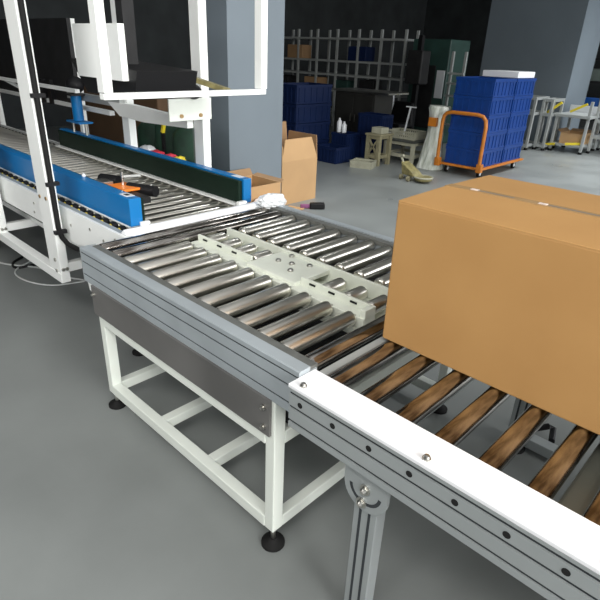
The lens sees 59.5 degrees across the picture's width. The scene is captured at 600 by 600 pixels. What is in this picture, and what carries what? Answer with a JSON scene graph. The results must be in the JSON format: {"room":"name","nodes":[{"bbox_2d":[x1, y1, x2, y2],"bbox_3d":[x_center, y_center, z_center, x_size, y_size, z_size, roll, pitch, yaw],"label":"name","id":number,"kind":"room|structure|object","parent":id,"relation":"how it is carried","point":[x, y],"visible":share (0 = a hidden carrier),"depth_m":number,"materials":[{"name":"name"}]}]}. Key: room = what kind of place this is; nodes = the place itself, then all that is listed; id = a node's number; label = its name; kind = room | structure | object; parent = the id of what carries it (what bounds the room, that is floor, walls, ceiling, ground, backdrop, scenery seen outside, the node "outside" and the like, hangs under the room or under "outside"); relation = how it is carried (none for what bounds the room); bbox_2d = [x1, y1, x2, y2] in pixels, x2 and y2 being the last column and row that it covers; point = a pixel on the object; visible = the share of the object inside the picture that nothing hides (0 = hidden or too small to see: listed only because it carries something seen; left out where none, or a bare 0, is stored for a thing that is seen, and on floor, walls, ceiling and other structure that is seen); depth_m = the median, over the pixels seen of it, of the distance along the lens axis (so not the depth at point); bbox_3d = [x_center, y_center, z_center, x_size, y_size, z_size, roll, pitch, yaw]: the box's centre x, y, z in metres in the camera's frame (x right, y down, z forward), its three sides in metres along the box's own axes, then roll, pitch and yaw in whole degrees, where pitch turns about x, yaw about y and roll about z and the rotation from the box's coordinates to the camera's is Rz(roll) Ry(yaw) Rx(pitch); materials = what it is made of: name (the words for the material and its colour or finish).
{"room":"factory floor","nodes":[
{"label":"factory floor","id":0,"kind":"room"},
{"bbox_2d":[0,0,426,128],"bbox_3d":[-3.260,-5.961,10.951,0.234,4.173,21.060,24,33,38],"label":"wall","id":1,"kind":"structure","parent":0,"point":[161,26],"depth_m":13.89,"materials":[{"name":"paint"}]},
{"bbox_2d":[206,0,284,193],"bbox_3d":[-0.425,-2.615,4.149,0.257,4.173,0.616,24,33,38],"label":"pillar","id":2,"kind":"structure","parent":0,"point":[246,130],"depth_m":4.40,"materials":[{"name":"paint"}]},
{"bbox_2d":[0,112,599,599],"bbox_3d":[2.610,-1.353,6.725,16.380,0.094,21.060,24,33,38],"label":"floor","id":3,"kind":"structure","parent":0,"point":[96,504],"depth_m":2.05,"materials":[{"name":"grey concrete"}]},
{"bbox_2d":[11,256,35,268],"bbox_3d":[-1.907,-0.267,3.922,0.506,0.020,0.216,4,25,5],"label":"cable","id":4,"kind":"object","parent":3,"relation":"on","point":[21,257],"visible":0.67,"depth_m":3.88,"materials":[{"name":"black plastic"}]},
{"bbox_2d":[0,262,85,280],"bbox_3d":[-1.988,-0.244,3.855,1.538,0.028,0.072,11,27,17],"label":"wire","id":5,"kind":"object","parent":3,"relation":"on","point":[0,262],"visible":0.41,"depth_m":3.86,"materials":[{"name":"grey"}]},
{"bbox_2d":[14,261,84,285],"bbox_3d":[-1.851,-0.194,3.775,0.673,0.011,0.313,24,33,38],"label":"wire","id":6,"kind":"object","parent":3,"relation":"on","point":[28,261],"visible":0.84,"depth_m":3.63,"materials":[{"name":"grey"}]},
{"bbox_2d":[70,86,193,143],"bbox_3d":[-2.083,-2.027,6.426,2.106,1.037,0.468,24,33,38],"label":"stack","id":7,"kind":"object","parent":3,"relation":"on","point":[103,126],"visible":0.04,"depth_m":6.23,"materials":[{"name":"brown cardboard"}]},
{"bbox_2d":[0,0,267,355],"bbox_3d":[-2.047,-1.358,3.893,4.482,2.005,1.057,24,33,38],"label":"machine","id":8,"kind":"object","parent":3,"relation":"on","point":[83,188],"visible":0.97,"depth_m":2.87,"materials":[{"name":"white paint"}]},
{"bbox_2d":[137,122,155,147],"bbox_3d":[-1.324,-1.202,4.853,0.334,0.952,0.326,24,33,38],"label":"sack","id":9,"kind":"object","parent":3,"relation":"on","point":[146,131],"visible":0.06,"depth_m":4.59,"materials":[{"name":"green fabric"}]},
{"bbox_2d":[160,125,165,154],"bbox_3d":[-1.035,-0.947,4.269,0.235,1.014,0.043,24,33,38],"label":"lever","id":10,"kind":"object","parent":3,"relation":"on","point":[162,127],"visible":0.07,"depth_m":4.19,"materials":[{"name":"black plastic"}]},
{"bbox_2d":[155,124,176,153],"bbox_3d":[-1.089,-1.101,4.589,0.334,1.014,0.326,24,33,38],"label":"sack","id":11,"kind":"object","parent":3,"relation":"on","point":[169,130],"visible":0.08,"depth_m":4.33,"materials":[{"name":"green fabric"}]},
{"bbox_2d":[172,122,193,161],"bbox_3d":[-0.876,-0.949,4.334,0.338,0.975,0.326,24,33,38],"label":"sack","id":12,"kind":"object","parent":3,"relation":"on","point":[182,138],"visible":0.13,"depth_m":4.08,"materials":[{"name":"green fabric"}]},
{"bbox_2d":[193,129,195,162],"bbox_3d":[-0.750,-0.809,4.048,0.101,0.975,0.062,24,33,38],"label":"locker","id":13,"kind":"object","parent":3,"relation":"on","point":[193,129],"visible":0.09,"depth_m":3.89,"materials":[{"name":"metal"}]},
{"bbox_2d":[227,168,285,241],"bbox_3d":[-0.392,-0.771,4.458,0.458,0.581,0.418,24,33,38],"label":"cardboard box","id":14,"kind":"object","parent":3,"relation":"on","point":[261,184],"visible":0.06,"depth_m":4.43,"materials":[{"name":"brown cardboard"}]},
{"bbox_2d":[79,205,451,552],"bbox_3d":[-0.082,0.166,2.313,1.313,0.753,1.167,24,33,38],"label":"conveyor","id":15,"kind":"object","parent":3,"relation":"on","point":[233,315],"visible":0.86,"depth_m":1.93,"materials":[{"name":"grey metal"}]},
{"bbox_2d":[256,193,286,208],"bbox_3d":[-0.157,-0.546,2.889,0.139,0.080,0.180,24,33,38],"label":"plastic film","id":16,"kind":"object","parent":15,"relation":"on","point":[268,200],"visible":0.94,"depth_m":2.84,"materials":[{"name":"white plastic"}]},
{"bbox_2d":[289,205,303,209],"bbox_3d":[-0.077,-0.955,5.540,0.190,0.009,0.222,13,27,22],"label":"scrap","id":17,"kind":"object","parent":3,"relation":"on","point":[295,207],"visible":0.36,"depth_m":5.59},
{"bbox_2d":[281,121,316,204],"bbox_3d":[-0.175,-1.526,5.826,0.491,0.788,0.538,24,33,38],"label":"cardboard box","id":18,"kind":"object","parent":3,"relation":"on","point":[299,152],"visible":0.63,"depth_m":5.71,"materials":[{"name":"brown cardboard"}]},
{"bbox_2d":[300,202,324,208],"bbox_3d":[0.134,-1.005,5.596,0.262,0.066,0.070,1,25,-3],"label":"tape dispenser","id":19,"kind":"object","parent":3,"relation":"on","point":[313,205],"visible":1,"depth_m":5.58,"materials":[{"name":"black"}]},
{"bbox_2d":[317,139,329,143],"bbox_3d":[0.017,-2.420,8.335,0.499,0.264,0.780,24,33,38],"label":"plastic crate","id":20,"kind":"object","parent":3,"relation":"on","point":[322,141],"visible":0.12,"depth_m":8.31,"materials":[{"name":"blue plastic"}]},
{"bbox_2d":[286,121,330,139],"bbox_3d":[0.027,-2.663,8.220,0.499,0.264,0.780,24,33,38],"label":"plastic crate","id":21,"kind":"object","parent":20,"relation":"on","point":[321,129],"visible":0.41,"depth_m":8.07,"materials":[{"name":"blue plastic"}]},
{"bbox_2d":[282,103,331,123],"bbox_3d":[0.036,-2.906,8.104,0.499,0.264,0.780,24,33,38],"label":"plastic crate","id":22,"kind":"object","parent":21,"relation":"on","point":[318,112],"visible":0.67,"depth_m":7.87,"materials":[{"name":"blue plastic"}]},
{"bbox_2d":[283,82,332,104],"bbox_3d":[0.046,-3.149,7.989,0.499,0.264,0.780,24,33,38],"label":"plastic crate","id":23,"kind":"object","parent":22,"relation":"on","point":[296,93],"visible":0.84,"depth_m":7.77,"materials":[{"name":"blue plastic"}]},
{"bbox_2d":[317,143,349,163],"bbox_3d":[0.495,-2.246,8.046,0.421,0.232,0.328,24,33,38],"label":"plastic crate","id":24,"kind":"object","parent":3,"relation":"on","point":[332,153],"visible":0.86,"depth_m":7.94,"materials":[{"name":"blue plastic"}]},
{"bbox_2d":[331,131,360,159],"bbox_3d":[0.714,-2.453,8.318,0.328,0.388,0.328,24,33,38],"label":"plastic crate","id":25,"kind":"object","parent":3,"relation":"on","point":[352,139],"visible":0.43,"depth_m":8.21,"materials":[{"name":"blue plastic"}]},
{"bbox_2d":[337,118,341,131],"bbox_3d":[0.614,-2.728,8.185,0.078,0.211,0.078,24,33,38],"label":"plastic bottle","id":26,"kind":"object","parent":25,"relation":"on","point":[339,122],"visible":1,"depth_m":8.16,"materials":[{"name":"white plastic"}]},
{"bbox_2d":[341,121,346,132],"bbox_3d":[0.686,-2.688,8.163,0.078,0.164,0.078,24,33,38],"label":"plastic bottle","id":27,"kind":"object","parent":25,"relation":"on","point":[344,126],"visible":1,"depth_m":8.14,"materials":[{"name":"white plastic"}]},
{"bbox_2d":[283,29,419,126],"bbox_3d":[0.693,-4.908,11.663,4.025,1.950,0.437,24,33,38],"label":"rack","id":28,"kind":"object","parent":3,"relation":"on","point":[317,38],"visible":0.41,"depth_m":11.05,"materials":[{"name":"grey metal"}]},
{"bbox_2d":[283,75,295,82],"bbox_3d":[-0.315,-5.253,12.523,0.390,0.203,0.312,24,33,38],"label":"storage bin","id":29,"kind":"object","parent":28,"relation":"on","point":[286,78],"visible":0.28,"depth_m":12.35,"materials":[{"name":"metal"}]},
{"bbox_2d":[287,44,311,57],"bbox_3d":[-0.013,-5.687,12.015,0.468,0.273,0.312,24,33,38],"label":"storage bin","id":30,"kind":"object","parent":28,"relation":"on","point":[304,50],"visible":0.84,"depth_m":11.90,"materials":[{"name":"brown cardboard"}]},
{"bbox_2d":[304,76,326,83],"bbox_3d":[0.356,-4.958,11.940,0.429,0.218,0.312,24,33,38],"label":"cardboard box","id":31,"kind":"object","parent":28,"relation":"on","point":[306,78],"visible":0.55,"depth_m":11.82,"materials":[{"name":"brown cardboard"}]},
{"bbox_2d":[333,80,353,87],"bbox_3d":[0.970,-4.670,11.414,0.390,0.195,0.312,24,33,38],"label":"storage bin","id":32,"kind":"object","parent":28,"relation":"on","point":[339,83],"visible":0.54,"depth_m":11.27,"materials":[{"name":"teal plastic"}]},
{"bbox_2d":[283,69,404,80],"bbox_3d":[0.697,-4.996,11.621,3.978,0.039,0.437,24,33,38],"label":"shelf","id":33,"kind":"object","parent":28,"relation":"attached to","point":[309,72],"depth_m":11.24,"materials":[{"name":"grey metal"}]},
{"bbox_2d":[284,57,406,65],"bbox_3d":[0.707,-5.243,11.504,3.978,0.039,0.437,24,33,38],"label":"shelf","id":34,"kind":"object","parent":28,"relation":"attached to","point":[298,59],"depth_m":11.11,"materials":[{"name":"grey metal"}]},
{"bbox_2d":[284,36,413,41],"bbox_3d":[0.723,-5.630,11.320,3.978,0.039,0.437,24,33,38],"label":"shelf","id":35,"kind":"object","parent":28,"relation":"attached to","point":[317,38],"depth_m":10.88,"materials":[{"name":"grey metal"}]},
{"bbox_2d":[348,46,374,61],"bbox_3d":[1.272,-5.108,10.905,0.468,0.273,0.312,24,33,38],"label":"storage bin","id":36,"kind":"object","parent":28,"relation":"on","point":[366,54],"visible":0.79,"depth_m":10.78,"materials":[{"name":"blue plastic"}]},
{"bbox_2d":[332,88,407,97],"bbox_3d":[0.685,-4.715,11.755,3.978,0.039,0.437,24,33,38],"label":"shelf","id":37,"kind":"object","parent":28,"relation":"attached to","point":[334,91],"depth_m":10.52,"materials":[{"name":"grey metal"}]},
{"bbox_2d":[359,80,382,89],"bbox_3d":[1.473,-4.461,10.971,0.390,0.234,0.312,24,33,38],"label":"storage bin","id":38,"kind":"object","parent":28,"relation":"on","point":[366,84],"visible":0.53,"depth_m":10.85,"materials":[{"name":"metal"}]},
{"bbox_2d":[350,158,376,169],"bbox_3d":[0.933,-2.010,7.744,0.328,0.098,0.265,12,27,20],"label":"plastic basket","id":39,"kind":"object","parent":3,"relation":"on","point":[361,163],"visible":1,"depth_m":7.66,"materials":[{"name":"beige plastic"}]},
{"bbox_2d":[358,135,383,159],"bbox_3d":[1.169,-2.454,8.415,0.468,0.341,0.296,24,33,38],"label":"plastic crate","id":40,"kind":"object","parent":3,"relation":"on","point":[362,144],"visible":0.13,"depth_m":8.35,"materials":[{"name":"blue plastic"}]},
{"bbox_2d":[357,112,393,135],"bbox_3d":[1.181,-2.761,8.270,0.468,0.325,0.296,24,33,38],"label":"plastic crate","id":41,"kind":"object","parent":40,"relation":"on","point":[366,121],"visible":0.65,"depth_m":8.17,"materials":[{"name":"blue plastic"}]},
{"bbox_2d":[334,88,408,131],"bbox_3d":[1.166,-3.083,9.017,1.154,0.959,0.571,24,33,38],"label":"table","id":42,"kind":"object","parent":3,"relation":"on","point":[349,102],"visible":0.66,"depth_m":8.81,"materials":[{"name":"grey"}]},
{"bbox_2d":[334,88,408,95],"bbox_3d":[1.184,-3.502,8.818,1.154,0.031,0.569,24,33,38],"label":"countertop","id":43,"kind":"structure","parent":42,"relation":"on","point":[359,90],"depth_m":8.65,"materials":[{"name":"silver metal"}]},
{"bbox_2d":[364,132,393,166],"bbox_3d":[1.178,-2.277,7.913,0.281,0.452,0.343,24,33,38],"label":"wooden stool","id":44,"kind":"object","parent":3,"relation":"on","point":[377,155],"visible":0.85,"depth_m":7.83,"materials":[{"name":"paint"}]},
{"bbox_2d":[372,126,388,133],"bbox_3d":[1.191,-2.521,7.800,0.187,0.086,0.179,24,33,38],"label":"carton blank","id":45,"kind":"object","parent":44,"relation":"on","point":[378,129],"visible":1,"depth_m":7.75,"materials":[{"name":"beige cardboard"}]},
{"bbox_2d":[391,101,413,145],"bbox_3d":[1.689,-3.153,9.435,0.517,0.764,0.522,24,33,38],"label":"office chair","id":46,"kind":"object","parent":3,"relation":"on","point":[400,112],"visible":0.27,"depth_m":9.42,"materials":[{"name":"black plastic"}]},
{"bbox_2d":[382,137,424,163],"bbox_3d":[1.685,-2.348,8.223,0.577,0.351,0.577,24,33,38],"label":"work table","id":47,"kind":"object","parent":3,"relation":"on","point":[403,142],"visible":0.48,"depth_m":8.00,"materials":[{"name":"wood"}]},
{"bbox_2d":[389,127,425,140],"bbox_3d":[1.660,-2.584,8.172,0.484,0.117,0.328,24,33,38],"label":"plastic basket","id":48,"kind":"object","parent":47,"relation":"on","point":[419,134],"visible":0.92,"depth_m":8.07,"materials":[{"name":"beige plastic"}]},
{"bbox_2d":[401,106,416,136],"bbox_3d":[1.680,-2.755,8.118,0.218,0.447,0.101,24,33,38],"label":"display stand","id":49,"kind":"object","parent":48,"relation":"in","point":[406,106],"visible":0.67,"depth_m":8.09,"materials":[{"name":"grey metal"}]},
{"bbox_2d":[399,154,432,182],"bbox_3d":[1.545,-1.746,6.983,0.521,0.317,0.319,24,33,38],"label":"jack","id":50,"kind":"object","parent":3,"relation":"on","point":[408,168],"visible":1,"depth_m":6.99,"materials":[{"name":"green paint"}]},
{"bbox_2d":[405,35,430,134],"bbox_3d":[2.075,-3.741,9.460,0.312,1.833,0.312,24,33,38],"label":"press","id":51,"kind":"object","parent":3,"relation":"on","point":[417,68],"visible":0.86,"depth_m":9.19,"materials":[{"name":"black metal"}]},
{"bbox_2d":[416,105,450,169],"bbox_3d":[1.961,-2.391,7.709,0.419,0.889,0.350,24,33,38],"label":"wrapped bundle","id":52,"kind":"object","parent":3,"relation":"on","point":[429,149],"visible":0.89,"depth_m":7.63,"materials":[{"name":"white plastic"}]},
{"bbox_2d":[407,39,470,142],"bbox_3d":[2.584,-3.979,10.050,0.780,1.794,0.718,24,33,38],"label":"machine","id":53,"kind":"object","parent":3,"relation":"on","point":[432,93],"visible":0.52,"depth_m":9.63,"materials":[{"name":"metal"}]},
{"bbox_2d":[288,340,599,599],"bbox_3d":[1.638,0.896,0.927,3.372,0.750,1.362,24,33,38],"label":"conveyor","id":54,"kind":"object","parent":3,"relation":"on","point":[551,547],"visible":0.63,"depth_m":1.20,"materials":[{"name":"metal"}]},
{"bbox_2d":[383,175,599,434],"bbox_3d":[0.823,0.008,1.393,1.040,0.441,0.542,24,33,38],"label":"cardboard box","id":55,"kind":"object","parent":54,"relation":"on","point":[494,281],"visible":1,"depth_m":1.34,"materials":[{"name":"brown cardboard"}]},
{"bbox_2d":[443,51,467,133],"bbox_3d":[2.615,-3.385,9.029,0.289,1.599,0.094,24,33,38],"label":"tube rack","id":56,"kind":"object","parent":3,"relation":"on","point":[450,72],"visible":0.5,"depth_m":8.87,"materials":[{"name":"metal"}]},
{"bbox_2d":[434,110,522,177],"bbox_3d":[2.706,-2.345,7.710,0.725,0.858,1.468,24,33,38],"label":"trolley","id":57,"kind":"object","parent":3,"relation":"on","point":[479,168],"visible":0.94,"depth_m":7.31,"materials":[{"name":"orange metal"}]},
{"bbox_2d":[444,146,503,166],"bbox_3d":[2.505,-2.100,7.580,0.569,0.225,0.640,24,33,38],"label":"plastic crate","id":58,"kind":"object","parent":57,"relation":"on","point":[456,155],"visible":0.69,"depth_m":7.39,"materials":[{"name":"blue plastic"}]},
{"bbox_2d":[446,129,506,150],"bbox_3d":[2.513,-2.305,7.483,0.569,0.225,0.640,24,33,38],"label":"plastic crate","id":59,"kind":"object","parent":58,"relation":"on","point":[456,138],"visible":0.66,"depth_m":7.29,"materials":[{"name":"blue plastic"}]},
{"bbox_2d":[449,114,509,133],"bbox_3d":[2.521,-2.511,7.385,0.569,0.225,0.640,24,33,38],"label":"plastic crate","id":60,"kind":"object","parent":59,"relation":"on","point":[496,123],"visible":0.76,"depth_m":7.20,"materials":[{"name":"blue plastic"}]},
{"bbox_2d":[452,94,513,115],"bbox_3d":[2.530,-2.716,7.287,0.569,0.225,0.640,24,33,38],"label":"plastic crate","id":61,"kind":"object","parent":60,"relation":"on","point":[487,106],"visible":0.84,"depth_m":7.08,"materials":[{"name":"blue plastic"}]},
{"bbox_2d":[454,76,516,97],"bbox_3d":[2.538,-2.922,7.190,0.569,0.225,0.640,24,33,38],"label":"plastic crate","id":62,"kind":"object","parent":61,"relation":"on","point":[492,87],"visible":1,"depth_m":7.00,"materials":[{"name":"blue plastic"}]},
{"bbox_2d":[500,143,522,162],"bbox_3d":[2.970,-2.289,8.019,0.569,0.225,0.640,24,33,38],"label":"plastic crate","id":63,"kind":"object","parent":57,"relation":"on","point":[512,152],"visible":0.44,"depth_m":7.82,"materials":[{"name":"blue plastic"}]},
{"bbox_2d":[503,127,525,146],"bbox_3d":[2.978,-2.495,7.922,0.569,0.225,0.640,24,33,38],"label":"plastic crate","id":64,"kind":"object","parent":63,"relation":"on","point":[515,136],"visible":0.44,"depth_m":7.72,"materials":[{"name":"blue plastic"}]},
{"bbox_2d":[507,111,529,129],"bbox_3d":[2.986,-2.701,7.824,0.569,0.225,0.640,24,33,38],"label":"plastic crate","id":65,"kind":"object","parent":64,"relation":"on","point":[516,120],"visible":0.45,"depth_m":7.62,"materials":[{"name":"blue plastic"}]},
{"bbox_2d":[510,95,532,112],"bbox_3d":[2.994,-2.906,7.726,0.569,0.225,0.640,24,33,38],"label":"plastic crate","id":66,"kind":"object","parent":65,"relation":"on","point":[519,104],"visible":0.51,"depth_m":7.53,"materials":[{"name":"blue plastic"}]},
{"bbox_2d":[483,76,536,95],"bbox_3d":[3.003,-3.112,7.629,0.569,0.225,0.640,24,33,38],"label":"plastic crate","id":67,"kind":"object","parent":66,"relation":"on","point":[523,86],"visible":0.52,"depth_m":7.44,"materials":[{"name":"blue plastic"}]},
{"bbox_2d":[482,70,534,77],"bbox_3d":[3.008,-3.255,7.567,0.530,0.082,0.562,24,33,38],"label":"tray","id":68,"kind":"object","parent":67,"relation":"on","point":[491,73],"visible":0.99,"depth_m":7.39,"materials":[{"name":"white plastic"}]},
{"bbox_2d":[522,95,549,149],"bbox_3d":[4.221,-3.369,9.925,0.575,0.920,0.606,24,33,38],"label":"workbench","id":69,"kind":"object","parent":3,"relation":"on","point":[535,98],"visible":0.37,"depth_m":9.71,"materials":[{"name":"grey metal"}]},
{"bbox_2d":[532,98,565,150],"bbox_3d":[4.652,-3.292,9.827,0.224,0.897,0.567,24,33,38],"label":"workbench","id":70,"kind":"object","parent":3,"relation":"on","point":[553,101],"visible":0.93,"depth_m":9.71,"materials":[{"name":"grey metal"}]},
{"bbox_2d":[545,102,599,154],"bbox_3d":[5.064,-3.241,9.754,0.754,0.897,0.846,24,33,38],"label":"workbench","id":71,"kind":"object","parent":3,"relation":"on","point":[584,111],"visible":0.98,"depth_m":9.60,"materials":[{"name":"grey metal"}]},
{"bbox_2d":[552,140,593,147],"bbox_3d":[5.124,-2.945,9.874,0.546,0.031,0.725,24,33,38],"label":"shelf","id":72,"kind":"object","parent":71,"relation":"attached to","point":[553,142],"depth_m":9.61,"materials":[{"name":"metal"}]},
{"bbox_2d":[558,127,591,145],"bbox_3d":[5.107,-3.059,9.802,0.460,0.234,0.546,24,33,38],"label":"cardboard box","id":73,"kind":"object","parent":71,"relation":"on","point":[574,135],"visible":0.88,"depth_m":9.69,"materials":[{"name":"brown cardboard"}]},
{"bbox_2d":[578,50,599,139],"bbox_3d":[6.547,-4.163,10.821,1.451,1.755,0.515,24,33,38],"label":"rack","id":74,"kind":"object","parent":3,"relation":"on","point":[597,82],"visible":0.08,"depth_m":11.05,"materials":[{"name":"metal"}]},
{"bbox_2d":[584,97,599,106],"bbox_3d":[6.194,-4.128,10.998,0.624,0.187,0.203,24,33,38],"label":"panel","id":75,"kind":"object","parent":74,"relation":"on","point":[588,100],"visible":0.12,"depth_m":10.95,"materials":[{"name":"blue plastic"}]},
{"bbox_2d":[590,69,599,80],"bbox_3d":[6.186,-4.667,10.897,0.273,0.234,0.273,24,33,38],"label":"storage bin","id":76,"kind":"object","parent":74,"relation":"on","point":[595,76],"visible":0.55,"depth_m":10.81,"materials":[{"name":"grey plastic"}]},
{"bbox_2d":[586,101,599,153],"bbox_3d":[5.733,-3.141,9.518,0.629,0.967,0.645,24,33,38],"label":"workbench","id":77,"kind":"object","parent":3,"relation":"on","point":[592,136],"visible":1,"depth_m":9.54,"materials":[{"name":"grey metal"}]},
{"bbox_3d":[-1.072,-0.753,4.177,0.608,0.741,0.187,24,33,38],"label":"bench","id":78,"kind":"object","parent":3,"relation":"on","visible":0},
{"bbox_2d":[139,145,155,150],"bbox_3d":[-1.195,-1.174,4.125,0.185,0.087,0.130,24,33,38],"label":"wrap","id":79,"kind":"object","parent":78,"relation":"on","point":[146,147],"visible":0.44,"depth_m":4.08,"materials":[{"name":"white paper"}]},
{"bbox_2d":[151,149,164,153],"bbox_3d":[-1.106,-1.128,4.054,0.171,0.062,0.116,24,33,38],"label":"crumpled cloth","id":80,"kind":"object","parent":78,"relation":"on","point":[155,150],"visible":0.37,"depth_m":4.01,"materials":[{"name":"red fabric"}]},
{"bbox_2d":[423,0,599,120],"bbox_3d":[10.027,-6.344,12.889,16.614,4.173,0.234,24,33,38],"label":"wall","id":81,"kind":"structure","parent":0,"point":[467,20],"depth_m":16.79,"materials":[{"name":"black paint"}]},
{"bbox_2d":[479,0,599,145],"bbox_3d":[4.823,-5.363,10.381,1.825,4.173,1.131,24,33,38],"label":"pillar","id":82,"kind":"structure","parent":0,"point":[558,41],"depth_m":10.06,"materials":[{"name":"paint"}]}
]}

